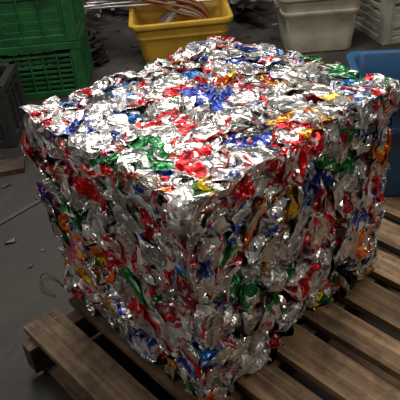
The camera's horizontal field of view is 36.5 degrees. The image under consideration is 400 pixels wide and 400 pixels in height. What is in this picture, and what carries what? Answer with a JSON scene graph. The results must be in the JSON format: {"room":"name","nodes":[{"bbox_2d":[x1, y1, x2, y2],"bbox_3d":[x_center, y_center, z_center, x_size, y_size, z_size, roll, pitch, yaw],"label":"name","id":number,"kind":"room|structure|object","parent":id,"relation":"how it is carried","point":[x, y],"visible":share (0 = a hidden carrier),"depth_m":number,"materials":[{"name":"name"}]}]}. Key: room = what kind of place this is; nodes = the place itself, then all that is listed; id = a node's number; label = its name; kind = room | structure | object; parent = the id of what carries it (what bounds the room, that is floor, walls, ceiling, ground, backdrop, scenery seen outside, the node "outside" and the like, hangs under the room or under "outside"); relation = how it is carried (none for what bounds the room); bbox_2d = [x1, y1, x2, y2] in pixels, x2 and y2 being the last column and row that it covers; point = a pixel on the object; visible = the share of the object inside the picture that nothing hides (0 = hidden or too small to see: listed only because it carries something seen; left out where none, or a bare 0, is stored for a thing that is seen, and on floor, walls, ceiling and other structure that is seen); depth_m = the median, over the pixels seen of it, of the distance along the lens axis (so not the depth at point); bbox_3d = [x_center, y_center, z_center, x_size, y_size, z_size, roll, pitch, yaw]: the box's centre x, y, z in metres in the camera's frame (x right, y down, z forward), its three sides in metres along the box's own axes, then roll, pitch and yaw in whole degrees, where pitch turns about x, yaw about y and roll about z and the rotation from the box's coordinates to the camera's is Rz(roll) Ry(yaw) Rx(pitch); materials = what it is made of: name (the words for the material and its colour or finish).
{"room":"waste facility","nodes":[
{"label":"waste facility","id":0,"kind":"room"},
{"bbox_2d":[0,0,399,399],"bbox_3d":[-0.094,-0.697,3.375,12.000,0.100,12.000,-30,42,-32],"label":"floor","id":1,"kind":"structure","parent":0,"point":[23,299],"depth_m":2.07,"materials":[{"name":"concrete"}]},
{"bbox_2d":[0,156,24,176],"bbox_3d":[-0.912,-0.116,2.522,0.360,0.022,0.100,-12,35,-9],"label":"wood offcut","id":2,"kind":"object","parent":1,"relation":"on","point":[14,165],"visible":1,"depth_m":2.52,"materials":[{"name":"brown wood"}]},
{"bbox_2d":[0,61,26,147],"bbox_3d":[-1.085,-0.415,2.755,0.512,0.279,0.322,-5,34,0],"label":"crate","id":3,"kind":"object","parent":1,"relation":"on","point":[12,97],"visible":0.88,"depth_m":2.70,"materials":[{"name":"black plastic"}]},
{"bbox_2d":[0,199,40,224],"bbox_3d":[-0.682,0.050,2.265,0.018,0.004,0.260,24,44,35],"label":"metal strip","id":4,"kind":"object","parent":1,"relation":"on","point":[34,203],"visible":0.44,"depth_m":2.27,"materials":[{"name":"grey metal"}]},
{"bbox_2d":[0,17,93,100],"bbox_3d":[-0.853,-0.738,3.193,0.522,0.284,0.392,-6,34,-1],"label":"plastic crate","id":5,"kind":"object","parent":1,"relation":"on","point":[59,80],"visible":0.75,"depth_m":3.07,"materials":[{"name":"green plastic"}]},
{"bbox_2d":[0,0,85,47],"bbox_3d":[-0.870,-0.977,3.036,0.512,0.284,0.392,-5,34,0],"label":"plastic crate","id":6,"kind":"object","parent":5,"relation":"on","point":[22,22],"visible":1,"depth_m":2.91,"materials":[{"name":"green plastic"}]},
{"bbox_2d":[40,273,63,295],"bbox_3d":[-0.469,0.261,1.909,0.057,0.023,0.104,-30,42,-32],"label":"wire","id":7,"kind":"object","parent":1,"relation":"on","point":[43,273],"visible":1,"depth_m":1.91,"materials":[{"name":"grey metal"}]},
{"bbox_2d":[49,29,109,66],"bbox_3d":[-0.694,-0.862,3.469,0.337,0.152,0.327,-30,42,-32],"label":"hose","id":8,"kind":"object","parent":1,"relation":"on","point":[93,39],"visible":0.3,"depth_m":3.43,"materials":[{"name":"black rubber"}]},
{"bbox_2d":[83,0,101,17],"bbox_3d":[-0.929,-1.196,3.912,0.611,0.147,0.724,-7,34,-3],"label":"pile","id":9,"kind":"object","parent":1,"relation":"on","point":[95,13],"visible":0.1,"depth_m":3.73,"materials":[{"name":"grey"}]},
{"bbox_2d":[99,0,128,10],"bbox_3d":[-0.517,-1.483,4.248,1.029,0.188,0.727,-7,34,-2],"label":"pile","id":10,"kind":"object","parent":1,"relation":"on","point":[125,8],"visible":0.16,"depth_m":4.10,"materials":[{"name":"grey"}]},
{"bbox_2d":[0,4,277,267],"bbox_3d":[-0.259,-0.699,3.303,3.496,0.013,3.194,-6,34,-1],"label":"debris","id":11,"kind":"object","parent":1,"relation":"on","point":[8,241],"visible":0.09,"depth_m":2.44,"materials":[{"name":"silver metal"}]},
{"bbox_2d":[128,0,232,63],"bbox_3d":[-0.107,-0.958,3.445,0.560,0.251,0.461,-6,34,-1],"label":"tote","id":12,"kind":"object","parent":1,"relation":"on","point":[160,40],"visible":0.73,"depth_m":3.27,"materials":[{"name":"plastic"}]},
{"bbox_2d":[83,0,210,18],"bbox_3d":[-0.314,-1.079,3.476,0.850,0.329,0.285,6,36,16],"label":"cables","id":13,"kind":"object","parent":12,"relation":"in","point":[204,13],"visible":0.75,"depth_m":3.33,"materials":[{"name":"brown metal"}]},
{"bbox_2d":[83,0,223,9],"bbox_3d":[-0.188,-1.157,3.473,1.339,0.051,0.174,-4,34,2],"label":"metal rods","id":14,"kind":"object","parent":12,"relation":"on","point":[108,4],"visible":0.57,"depth_m":3.43,"materials":[{"name":"silver metal"}]},
{"bbox_2d":[157,6,201,23],"bbox_3d":[-0.119,-0.982,3.429,0.354,0.199,0.255,-5,34,0],"label":"cables","id":15,"kind":"object","parent":12,"relation":"in","point":[168,16],"visible":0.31,"depth_m":3.37,"materials":[{"name":"metal"}]},
{"bbox_2d":[22,195,399,399],"bbox_3d":[0.310,0.343,1.586,1.168,0.137,1.066,-30,42,-32],"label":"wooden pallet","id":16,"kind":"object","parent":1,"relation":"on","point":[349,358],"visible":0.43,"depth_m":1.48,"materials":[{"name":"brown wood"}]},
{"bbox_2d":[19,35,399,399],"bbox_3d":[0.043,-0.011,1.509,0.681,0.567,0.606,-30,42,-32],"label":"bale","id":17,"kind":"object","parent":16,"relation":"on","point":[199,200],"visible":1,"depth_m":1.31,"materials":[{"name":"metal"}]},
{"bbox_2d":[227,0,272,19],"bbox_3d":[0.286,-1.399,3.983,0.384,0.235,0.745,2,35,11],"label":"pile","id":18,"kind":"object","parent":1,"relation":"on","point":[243,7],"visible":0.9,"depth_m":3.79,"materials":[{"name":"grey"}]},
{"bbox_2d":[273,0,360,52],"bbox_3d":[0.645,-1.046,3.395,0.471,0.341,0.421,-4,34,1],"label":"tub","id":19,"kind":"object","parent":1,"relation":"on","point":[305,26],"visible":0.97,"depth_m":3.26,"materials":[{"name":"plastic"}]},
{"bbox_2d":[355,0,399,45],"bbox_3d":[1.190,-1.185,3.456,0.512,0.419,0.412,-12,35,-9],"label":"crate","id":20,"kind":"object","parent":1,"relation":"on","point":[383,25],"visible":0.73,"depth_m":3.38,"materials":[{"name":"grey plastic"}]},
{"bbox_3d":[1.072,-0.080,2.104,0.775,0.137,1.058,-30,42,-32],"label":"wooden pallet","id":21,"kind":"object","parent":1,"relation":"on","visible":0},
{"bbox_2d":[346,49,399,195],"bbox_3d":[0.750,-0.245,1.939,0.541,0.366,0.371,-1,34,6],"label":"bin","id":22,"kind":"object","parent":21,"relation":"on","point":[386,63],"visible":0.21,"depth_m":1.98,"materials":[{"name":"plastic"}]}
]}

